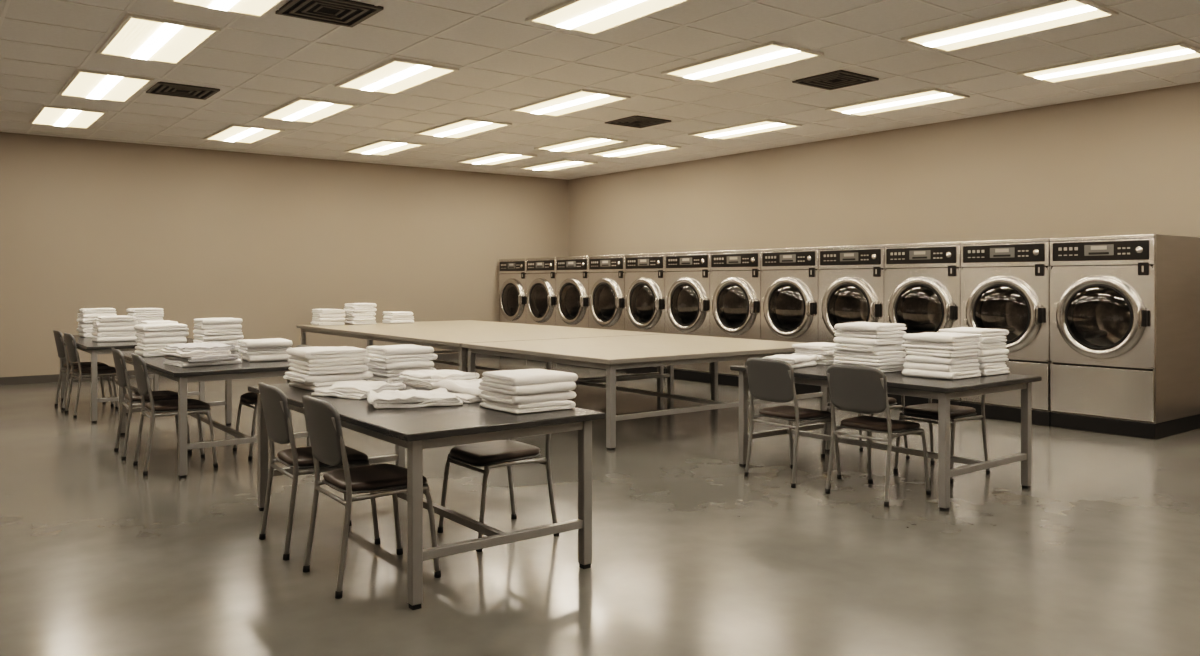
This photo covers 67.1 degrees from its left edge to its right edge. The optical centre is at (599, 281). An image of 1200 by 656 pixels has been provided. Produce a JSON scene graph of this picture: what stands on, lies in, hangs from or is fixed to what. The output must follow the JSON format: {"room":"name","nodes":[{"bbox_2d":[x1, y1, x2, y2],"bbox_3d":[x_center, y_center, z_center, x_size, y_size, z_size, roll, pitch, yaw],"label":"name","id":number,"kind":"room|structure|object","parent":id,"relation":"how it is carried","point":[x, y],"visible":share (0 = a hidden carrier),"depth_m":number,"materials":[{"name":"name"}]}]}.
{"room":"laundry","nodes":[
{"label":"laundry","id":0,"kind":"room"},
{"bbox_2d":[0,132,567,376],"bbox_3d":[-5.672,-0.320,14.181,12.820,3.440,0.100,0,0,-37],"label":"wall","id":1,"kind":"structure","parent":0,"point":[265,241],"depth_m":14.16,"materials":[{"name":"paint"}]},
{"bbox_2d":[0,353,499,385],"bbox_3d":[-5.638,1.345,14.137,12.620,0.110,0.012,0,0,-37],"label":"baseboard","id":2,"kind":"structure","parent":1,"relation":"attached to","point":[34,379],"depth_m":12.59,"materials":[{"name":"plastic"}]},
{"bbox_2d":[0,357,1199,655],"bbox_3d":[-0.399,1.450,7.287,12.620,0.100,17.260,0,0,-37],"label":"floor","id":3,"kind":"structure","parent":0,"point":[693,555],"depth_m":4.79,"materials":[{"name":"concrete"}]},
{"bbox_2d":[53,330,113,410],"bbox_3d":[-5.811,0.968,10.158,0.551,0.866,0.479,0,0,-39],"label":"chair","id":4,"kind":"object","parent":3,"relation":"on","point":[59,338],"visible":0.69,"depth_m":9.98,"materials":[{"name":"metal"}]},
{"bbox_2d":[64,333,127,417],"bbox_3d":[-5.370,0.968,9.614,0.551,0.866,0.479,0,0,-40],"label":"chair","id":5,"kind":"object","parent":3,"relation":"on","point":[72,350],"visible":0.87,"depth_m":9.45,"materials":[{"name":"metal"}]},
{"bbox_2d":[61,335,204,422],"bbox_3d":[-5.305,1.020,10.187,1.150,0.761,2.370,0,0,-37],"label":"folding table","id":6,"kind":"object","parent":3,"relation":"on","point":[87,345],"visible":0.36,"depth_m":9.25,"materials":[{"name":"metal"}]},
{"bbox_2d":[77,308,117,337],"bbox_3d":[-5.892,0.472,10.601,0.393,0.332,0.394,0,0,-37],"label":"folded towels","id":7,"kind":"object","parent":6,"relation":"on","point":[86,316],"visible":0.72,"depth_m":10.43,"materials":[{"name":"fabric"}]},
{"bbox_2d":[91,315,138,341],"bbox_3d":[-5.258,0.501,9.807,0.412,0.273,0.420,0,0,-37],"label":"folded towels","id":8,"kind":"object","parent":6,"relation":"on","point":[118,328],"visible":0.95,"depth_m":9.66,"materials":[{"name":"fabric"}]},
{"bbox_2d":[127,308,163,323],"bbox_3d":[-5.526,0.476,11.013,0.372,0.323,0.370,0,0,-37],"label":"folded towels","id":9,"kind":"object","parent":6,"relation":"on","point":[142,314],"visible":0.44,"depth_m":10.88,"materials":[{"name":"fabric"}]},
{"bbox_2d":[141,320,177,323],"bbox_3d":[-4.961,0.535,10.186,0.365,0.205,0.370,0,0,-37],"label":"folded towels","id":10,"kind":"object","parent":6,"relation":"on","point":[156,321],"visible":0.16,"depth_m":10.08,"materials":[{"name":"fabric"}]},
{"bbox_2d":[112,348,191,460],"bbox_3d":[-3.682,0.968,7.408,0.551,0.866,0.479,0,0,-35],"label":"chair","id":11,"kind":"object","parent":3,"relation":"on","point":[119,360],"visible":0.84,"depth_m":7.22,"materials":[{"name":"metal"}]},
{"bbox_2d":[131,353,217,475],"bbox_3d":[-3.241,0.968,6.864,0.551,0.866,0.479,0,0,-35],"label":"chair","id":12,"kind":"object","parent":3,"relation":"on","point":[194,406],"visible":0.97,"depth_m":6.72,"materials":[{"name":"metal"}]},
{"bbox_2d":[119,351,310,478],"bbox_3d":[-3.306,1.020,7.656,1.070,0.761,2.420,0,0,-37],"label":"folding table","id":13,"kind":"object","parent":3,"relation":"on","point":[246,369],"visible":0.48,"depth_m":6.76,"materials":[{"name":"metal"}]},
{"bbox_2d":[133,323,188,356],"bbox_3d":[-3.840,0.501,7.917,0.390,0.274,0.367,0,0,-37],"label":"folded towels","id":14,"kind":"object","parent":13,"relation":"on","point":[152,338],"visible":0.85,"depth_m":7.77,"materials":[{"name":"fabric"}]},
{"bbox_2d":[159,341,241,366],"bbox_3d":[-3.105,0.556,7.061,0.498,0.164,0.479,0,0,44],"label":"folded towels","id":15,"kind":"object","parent":13,"relation":"on","point":[197,353],"visible":1,"depth_m":6.91,"materials":[{"name":"fabric"}]},
{"bbox_2d":[192,317,243,350],"bbox_3d":[-3.576,0.486,8.472,0.376,0.304,0.384,0,0,-37],"label":"folded towels","id":16,"kind":"object","parent":13,"relation":"on","point":[228,330],"visible":0.73,"depth_m":8.35,"materials":[{"name":"fabric"}]},
{"bbox_2d":[237,338,292,361],"bbox_3d":[-2.735,0.551,7.407,0.388,0.173,0.391,0,0,-33],"label":"folded towels","id":17,"kind":"object","parent":13,"relation":"on","point":[262,349],"visible":0.94,"depth_m":7.27,"materials":[{"name":"fabric"}]},
{"bbox_2d":[233,345,311,459],"bbox_3d":[-2.677,0.968,7.457,0.551,0.866,0.479,0,0,-37],"label":"chair","id":18,"kind":"object","parent":3,"relation":"on","point":[248,399],"visible":0.34,"depth_m":7.32,"materials":[{"name":"metal"}]},
{"bbox_2d":[258,382,380,559],"bbox_3d":[-1.530,0.968,4.874,0.551,0.866,0.479,0,0,-35],"label":"chair","id":19,"kind":"object","parent":3,"relation":"on","point":[274,401],"visible":0.83,"depth_m":4.70,"materials":[{"name":"metal"}]},
{"bbox_2d":[303,395,440,598],"bbox_3d":[-1.111,0.968,4.326,0.551,0.866,0.479,0,0,-36],"label":"chair","id":20,"kind":"object","parent":3,"relation":"on","point":[323,420],"visible":0.95,"depth_m":4.18,"materials":[{"name":"metal"}]},
{"bbox_2d":[248,379,604,609],"bbox_3d":[-1.071,1.020,4.997,1.050,0.761,2.240,0,0,-37],"label":"folding table","id":21,"kind":"object","parent":3,"relation":"on","point":[416,429],"visible":0.59,"depth_m":4.27,"materials":[{"name":"metal"}]},
{"bbox_2d":[283,346,373,390],"bbox_3d":[-1.663,0.519,5.534,0.440,0.238,0.434,0,0,-37],"label":"folded towels","id":22,"kind":"object","parent":21,"relation":"on","point":[317,367],"visible":0.92,"depth_m":5.39,"materials":[{"name":"fabric"}]},
{"bbox_2d":[312,381,405,398],"bbox_3d":[-1.361,0.605,5.127,0.410,0.066,0.346,0,0,30],"label":"folded towels","id":23,"kind":"object","parent":21,"relation":"on","point":[350,390],"visible":0.85,"depth_m":5.04,"materials":[{"name":"fabric"}]},
{"bbox_2d":[365,344,436,382],"bbox_3d":[-1.293,0.524,5.847,0.375,0.228,0.375,0,0,-37],"label":"folded towels","id":24,"kind":"object","parent":21,"relation":"on","point":[387,361],"visible":0.81,"depth_m":5.71,"materials":[{"name":"fabric"}]},
{"bbox_2d":[362,387,464,408],"bbox_3d":[-0.985,0.602,4.757,0.501,0.071,0.352,0,0,-18],"label":"folded towels","id":25,"kind":"object","parent":21,"relation":"on","point":[438,396],"visible":1,"depth_m":4.64,"materials":[{"name":"fabric"}]},
{"bbox_2d":[400,369,483,391],"bbox_3d":[-0.933,0.582,5.354,0.377,0.111,0.379,0,0,-42],"label":"folded towels","id":26,"kind":"object","parent":21,"relation":"on","point":[424,380],"visible":0.63,"depth_m":5.26,"materials":[{"name":"fabric"}]},
{"bbox_2d":[434,377,483,402],"bbox_3d":[-0.688,0.588,5.008,0.424,0.101,0.422,0,0,43],"label":"folded towels","id":27,"kind":"object","parent":21,"relation":"on","point":[465,390],"visible":0.52,"depth_m":4.91,"materials":[{"name":"fabric"}]},
{"bbox_2d":[478,368,577,413],"bbox_3d":[-0.369,0.546,4.599,0.389,0.183,0.383,0,0,-37],"label":"folded towels","id":28,"kind":"object","parent":21,"relation":"on","point":[521,391],"visible":1,"depth_m":4.47,"materials":[{"name":"fabric"}]},
{"bbox_2d":[297,320,667,392],"bbox_3d":[-1.824,1.020,12.327,2.920,0.761,5.000,0,0,-37],"label":"work table","id":29,"kind":"object","parent":3,"relation":"on","point":[449,335],"visible":0.48,"depth_m":11.45,"materials":[{"name":"laminate"}]},
{"bbox_2d":[310,308,344,325],"bbox_3d":[-4.030,0.516,13.414,0.418,0.243,0.419,0,0,-37],"label":"folded towels","id":30,"kind":"object","parent":29,"relation":"on","point":[331,316],"visible":1,"depth_m":13.28,"materials":[{"name":"fabric"}]},
{"bbox_2d":[343,303,376,324],"bbox_3d":[-3.617,0.476,13.660,0.400,0.323,0.435,0,0,-37],"label":"folded towels","id":31,"kind":"object","parent":29,"relation":"on","point":[355,313],"visible":0.98,"depth_m":13.51,"materials":[{"name":"fabric"}]},
{"bbox_2d":[382,311,413,323],"bbox_3d":[-3.123,0.547,13.987,0.402,0.182,0.395,0,0,-37],"label":"folded towels","id":32,"kind":"object","parent":29,"relation":"on","point":[392,317],"visible":1,"depth_m":13.85,"materials":[{"name":"fabric"}]},
{"bbox_2d":[438,434,558,551],"bbox_3d":[-0.552,0.968,5.041,0.551,0.866,0.479,0,0,-37],"label":"chair","id":33,"kind":"object","parent":3,"relation":"on","point":[507,453],"visible":0.69,"depth_m":4.96,"materials":[{"name":"metal"}]},
{"bbox_2d":[499,258,527,359],"bbox_3d":[-1.130,0.487,16.918,1.399,1.825,0.926,0,0,-37],"label":"washing machine","id":34,"kind":"object","parent":3,"relation":"on","point":[512,272],"visible":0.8,"depth_m":16.60,"materials":[{"name":"metal"}]},
{"bbox_2d":[526,257,555,363],"bbox_3d":[-0.563,0.487,16.177,1.399,1.825,0.926,0,0,-37],"label":"washing machine","id":35,"kind":"object","parent":3,"relation":"on","point":[541,276],"visible":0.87,"depth_m":15.86,"materials":[{"name":"metal"}]},
{"bbox_2d":[556,256,589,367],"bbox_3d":[0.004,0.487,15.435,1.399,1.825,0.926,0,0,-37],"label":"washing machine","id":36,"kind":"object","parent":3,"relation":"on","point":[572,273],"visible":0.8,"depth_m":15.11,"materials":[{"name":"metal"}]},
{"bbox_2d":[588,254,624,372],"bbox_3d":[0.572,0.487,14.693,1.399,1.825,0.926,0,0,-37],"label":"washing machine","id":37,"kind":"object","parent":3,"relation":"on","point":[607,272],"visible":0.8,"depth_m":14.36,"materials":[{"name":"metal"}]},
{"bbox_2d":[462,334,822,450],"bbox_3d":[0.478,1.020,9.317,2.920,0.761,2.500,0,0,-37],"label":"work table","id":38,"kind":"object","parent":3,"relation":"on","point":[611,353],"visible":0.73,"depth_m":8.70,"materials":[{"name":"laminate"}]},
{"bbox_2d":[625,253,666,377],"bbox_3d":[1.139,0.487,13.951,1.399,1.825,0.926,0,0,-37],"label":"washing machine","id":39,"kind":"object","parent":3,"relation":"on","point":[644,273],"visible":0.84,"depth_m":13.63,"materials":[{"name":"metal"}]},
{"bbox_2d":[665,251,710,382],"bbox_3d":[1.707,0.487,13.209,1.399,1.825,0.926,0,0,-37],"label":"washing machine","id":40,"kind":"object","parent":3,"relation":"on","point":[687,276],"visible":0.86,"depth_m":12.86,"materials":[{"name":"metal"}]},
{"bbox_2d":[710,249,760,387],"bbox_3d":[2.274,0.487,12.467,1.399,1.825,0.926,0,0,-37],"label":"washing machine","id":41,"kind":"object","parent":3,"relation":"on","point":[735,275],"visible":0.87,"depth_m":12.18,"materials":[{"name":"metal"}]},
{"bbox_2d":[761,247,819,394],"bbox_3d":[2.842,0.487,11.725,1.399,1.825,0.926,0,0,-37],"label":"washing machine","id":42,"kind":"object","parent":3,"relation":"on","point":[789,276],"visible":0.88,"depth_m":11.40,"materials":[{"name":"metal"}]},
{"bbox_2d":[744,358,841,487],"bbox_3d":[1.365,0.968,6.471,0.551,0.866,0.479,0,0,-36],"label":"chair","id":43,"kind":"object","parent":3,"relation":"on","point":[772,380],"visible":0.96,"depth_m":6.33,"materials":[{"name":"metal"}]},
{"bbox_2d":[818,245,885,391],"bbox_3d":[3.409,0.487,10.983,1.399,1.825,0.926,0,0,-37],"label":"washing machine","id":44,"kind":"object","parent":3,"relation":"on","point":[850,278],"visible":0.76,"depth_m":10.76,"materials":[{"name":"metal"}]},
{"bbox_2d":[821,350,909,466],"bbox_3d":[2.116,0.968,7.182,0.551,0.866,0.479,0,0,-36],"label":"chair","id":45,"kind":"object","parent":3,"relation":"on","point":[892,401],"visible":0.24,"depth_m":7.12,"materials":[{"name":"metal"}]},
{"bbox_2d":[825,364,930,506],"bbox_3d":[1.819,0.968,5.960,0.551,0.866,0.479,0,0,-39],"label":"chair","id":46,"kind":"object","parent":3,"relation":"on","point":[862,389],"visible":1,"depth_m":5.82,"materials":[{"name":"metal"}]},
{"bbox_2d":[730,364,1041,511],"bbox_3d":[1.991,1.020,6.508,1.130,0.761,1.820,0,0,-37],"label":"folding table","id":47,"kind":"object","parent":3,"relation":"on","point":[943,390],"visible":0.74,"depth_m":6.01,"materials":[{"name":"metal"}]},
{"bbox_2d":[765,354,817,367],"bbox_3d":[1.428,0.596,6.869,0.310,0.084,0.380,0,0,41],"label":"folded towels","id":48,"kind":"object","parent":47,"relation":"on","point":[796,361],"visible":0.68,"depth_m":6.79,"materials":[{"name":"fabric"}]},
{"bbox_2d":[792,342,837,364],"bbox_3d":[1.768,0.562,7.160,0.398,0.152,0.384,0,0,-37],"label":"folded towels","id":49,"kind":"object","parent":47,"relation":"on","point":[823,352],"visible":0.56,"depth_m":7.01,"materials":[{"name":"fabric"}]},
{"bbox_2d":[833,322,906,372],"bbox_3d":[1.959,0.466,6.564,0.406,0.343,0.411,0,0,-37],"label":"folded towels","id":50,"kind":"object","parent":47,"relation":"on","point":[878,345],"visible":0.93,"depth_m":6.43,"materials":[{"name":"fabric"}]},
{"bbox_2d":[902,332,980,379],"bbox_3d":[2.308,0.491,6.131,0.398,0.293,0.404,0,0,-37],"label":"folded towels","id":51,"kind":"object","parent":47,"relation":"on","point":[937,355],"visible":1,"depth_m":6.01,"materials":[{"name":"fabric"}]},
{"bbox_2d":[939,328,1009,375],"bbox_3d":[2.619,0.481,6.357,0.374,0.313,0.394,0,0,-37],"label":"folded towels","id":52,"kind":"object","parent":47,"relation":"on","point":[991,358],"visible":0.47,"depth_m":6.21,"materials":[{"name":"fabric"}]},
{"bbox_2d":[884,242,961,406],"bbox_3d":[3.977,0.487,10.242,1.399,1.825,0.926,0,0,-37],"label":"washing machine","id":53,"kind":"object","parent":3,"relation":"on","point":[922,281],"visible":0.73,"depth_m":9.98,"materials":[{"name":"metal"}]},
{"bbox_2d":[893,394,989,483],"bbox_3d":[2.513,0.968,6.631,0.551,0.866,0.479,0,0,-38],"label":"chair","id":54,"kind":"object","parent":3,"relation":"on","point":[929,410],"visible":0.52,"depth_m":6.56,"materials":[{"name":"metal"}]},
{"bbox_2d":[961,238,1050,425],"bbox_3d":[4.544,0.487,9.500,1.399,1.825,0.926,0,0,-37],"label":"washing machine","id":55,"kind":"object","parent":3,"relation":"on","point":[1005,284],"visible":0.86,"depth_m":9.08,"materials":[{"name":"metal"}]},
{"bbox_2d":[1050,234,1199,439],"bbox_3d":[5.111,0.487,8.758,1.399,1.825,0.926,0,0,-37],"label":"washing machine","id":56,"kind":"object","parent":3,"relation":"on","point":[1125,309],"visible":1,"depth_m":8.38,"materials":[{"name":"metal"}]},
{"bbox_2d":[0,0,1199,178],"bbox_3d":[-0.399,-2.090,7.287,12.620,0.100,17.260,0,0,-37],"label":"ceiling","id":57,"kind":"structure","parent":0,"point":[754,20],"depth_m":8.57,"materials":[{"name":"tile"}]},
{"bbox_2d":[29,105,107,128],"bbox_3d":[-6.574,-2.026,11.162,0.670,0.024,1.430,0,0,-37],"label":"ceiling light panel","id":58,"kind":"object","parent":57,"relation":"in","point":[46,114],"depth_m":11.08,"materials":[{"name":"white plastic"}]},
{"bbox_2d":[58,69,153,102],"bbox_3d":[-5.159,-2.026,9.412,0.670,0.024,1.430,0,0,-37],"label":"ceiling light panel","id":59,"kind":"object","parent":57,"relation":"in","point":[88,84],"depth_m":9.32,"materials":[{"name":"white plastic"}]},
{"bbox_2d":[97,13,220,64],"bbox_3d":[-3.748,-2.026,7.633,0.670,0.024,1.430,0,0,-37],"label":"ceiling light panel","id":60,"kind":"object","parent":57,"relation":"in","point":[139,37],"depth_m":7.55,"materials":[{"name":"white plastic"}]},
{"bbox_2d":[146,82,219,99],"bbox_3d":[-4.433,-2.029,9.615,0.600,0.020,0.600,0,0,-37],"label":"ceiling air vent","id":61,"kind":"object","parent":57,"relation":"in","point":[160,88],"depth_m":9.60,"materials":[{"name":"black metal"}]},
{"bbox_2d":[168,0,286,17],"bbox_3d":[-2.412,-2.026,6.150,0.670,0.024,1.430,0,0,-37],"label":"ceiling light panel","id":62,"kind":"object","parent":57,"relation":"in","point":[254,8],"depth_m":6.62,"materials":[{"name":"white plastic"}]},
{"bbox_2d":[204,124,284,143],"bbox_3d":[-4.906,-2.026,12.438,0.670,0.024,1.430,0,0,-37],"label":"ceiling light panel","id":63,"kind":"object","parent":57,"relation":"in","point":[233,132],"depth_m":12.36,"materials":[{"name":"white plastic"}]},
{"bbox_2d":[259,97,357,122],"bbox_3d":[-3.477,-2.026,10.736,0.670,0.024,1.430,0,0,-37],"label":"ceiling light panel","id":64,"kind":"object","parent":57,"relation":"in","point":[306,110],"depth_m":10.68,"materials":[{"name":"white plastic"}]},
{"bbox_2d":[275,0,383,26],"bbox_3d":[-2.024,-2.029,6.761,0.600,0.020,0.600,0,0,-37],"label":"ceiling air vent","id":65,"kind":"object","parent":57,"relation":"in","point":[348,13],"depth_m":6.78,"materials":[{"name":"black metal"}]},
{"bbox_2d":[344,139,425,155],"bbox_3d":[-3.269,-2.026,13.690,0.670,0.024,1.430,0,0,-37],"label":"ceiling light panel","id":66,"kind":"object","parent":57,"relation":"in","point":[382,147],"depth_m":13.62,"materials":[{"name":"white plastic"}]},
{"bbox_2d":[335,58,458,94],"bbox_3d":[-2.041,-2.026,8.989,0.670,0.024,1.430,0,0,-37],"label":"ceiling light panel","id":67,"kind":"object","parent":57,"relation":"in","point":[394,76],"depth_m":8.91,"materials":[{"name":"white plastic"}]},
{"bbox_2d":[415,118,511,138],"bbox_3d":[-1.827,-2.026,11.985,0.670,0.024,1.430,0,0,-37],"label":"ceiling light panel","id":68,"kind":"object","parent":57,"relation":"in","point":[465,127],"depth_m":11.93,"materials":[{"name":"white plastic"}]},
{"bbox_2d":[457,152,536,165],"bbox_3d":[-1.709,-2.026,14.909,0.670,0.024,1.430,0,0,-37],"label":"ceiling light panel","id":69,"kind":"object","parent":57,"relation":"in","point":[499,157],"depth_m":14.83,"materials":[{"name":"white plastic"}]},
{"bbox_2d":[519,159,597,171],"bbox_3d":[-0.741,-2.026,15.750,0.670,0.024,1.430,0,0,-37],"label":"ceiling light panel","id":70,"kind":"object","parent":57,"relation":"in","point":[564,163],"depth_m":15.67,"materials":[{"name":"white plastic"}]},
{"bbox_2d":[510,89,630,116],"bbox_3d":[-0.361,-2.026,10.299,0.670,0.024,1.430,0,0,-37],"label":"ceiling light panel","id":71,"kind":"object","parent":57,"relation":"in","point":[581,99],"depth_m":10.21,"materials":[{"name":"white plastic"}]},
{"bbox_2d":[534,136,627,152],"bbox_3d":[-0.302,-2.026,13.366,0.670,0.024,1.430,0,0,-37],"label":"ceiling light panel","id":72,"kind":"object","parent":57,"relation":"in","point":[588,142],"depth_m":13.32,"materials":[{"name":"white plastic"}]},
{"bbox_2d":[0,0,1199,179],"bbox_3d":[-0.399,-2.036,7.287,12.620,0.008,17.260,0,0,-37],"label":"grid","id":73,"kind":"object","parent":57,"relation":"attached to","point":[132,2],"visible":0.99,"depth_m":9.18,"materials":[{"name":"beige metal"}]},
{"bbox_2d":[525,0,692,35],"bbox_3d":[0.121,-2.026,6.639,0.670,0.024,1.430,0,0,-37],"label":"ceiling light panel","id":74,"kind":"object","parent":57,"relation":"in","point":[590,17],"depth_m":6.82,"materials":[{"name":"white plastic"}]},
{"bbox_2d":[589,142,680,157],"bbox_3d":[0.520,-2.026,13.970,0.670,0.024,1.430,0,0,-37],"label":"ceiling light panel","id":75,"kind":"object","parent":57,"relation":"in","point":[643,148],"depth_m":13.91,"materials":[{"name":"white plastic"}]},
{"bbox_2d":[605,115,670,127],"bbox_3d":[0.480,-2.029,11.471,0.600,0.020,0.600,0,0,-37],"label":"ceiling air vent","id":76,"kind":"object","parent":57,"relation":"in","point":[634,121],"depth_m":11.46,"materials":[{"name":"black metal"}]},
{"bbox_2d":[661,41,823,82],"bbox_3d":[1.293,-2.026,8.417,0.670,0.024,1.430,0,0,-37],"label":"ceiling light panel","id":77,"kind":"object","parent":57,"relation":"in","point":[772,54],"depth_m":8.34,"materials":[{"name":"white plastic"}]},
{"bbox_2d":[688,119,801,139],"bbox_3d":[1.916,-2.026,12.079,0.670,0.024,1.430,0,0,-37],"label":"ceiling light panel","id":78,"kind":"object","parent":57,"relation":"in","point":[766,125],"depth_m":12.01,"materials":[{"name":"white plastic"}]},
{"bbox_2d":[792,70,878,89],"bbox_3d":[2.370,-2.029,9.115,0.600,0.020,0.600,0,0,-37],"label":"ceiling air vent","id":79,"kind":"object","parent":57,"relation":"in","point":[838,79],"depth_m":9.09,"materials":[{"name":"black metal"}]},
{"bbox_2d":[825,88,969,116],"bbox_3d":[3.343,-2.026,10.262,0.670,0.024,1.430,0,0,-37],"label":"ceiling light panel","id":80,"kind":"object","parent":57,"relation":"in","point":[932,95],"depth_m":10.20,"materials":[{"name":"white plastic"}]},
{"bbox_2d":[901,0,1118,52],"bbox_3d":[3.212,-2.026,7.191,0.670,0.024,1.430,0,0,-37],"label":"ceiling light panel","id":81,"kind":"object","parent":57,"relation":"in","point":[1054,14],"depth_m":7.11,"materials":[{"name":"white plastic"}]},
{"bbox_2d":[1017,41,1199,83],"bbox_3d":[4.755,-2.026,8.433,0.670,0.024,1.430,0,0,-37],"label":"ceiling light panel","id":82,"kind":"object","parent":57,"relation":"in","point":[1177,51],"depth_m":8.36,"materials":[{"name":"white plastic"}]},
{"bbox_2d":[568,82,1199,256],"bbox_3d":[4.653,-0.320,11.150,0.100,3.440,17.260,0,0,-37],"label":"wall","id":83,"kind":"structure","parent":0,"point":[1127,163],"depth_m":11.58,"materials":[{"name":"paint"}]}
]}

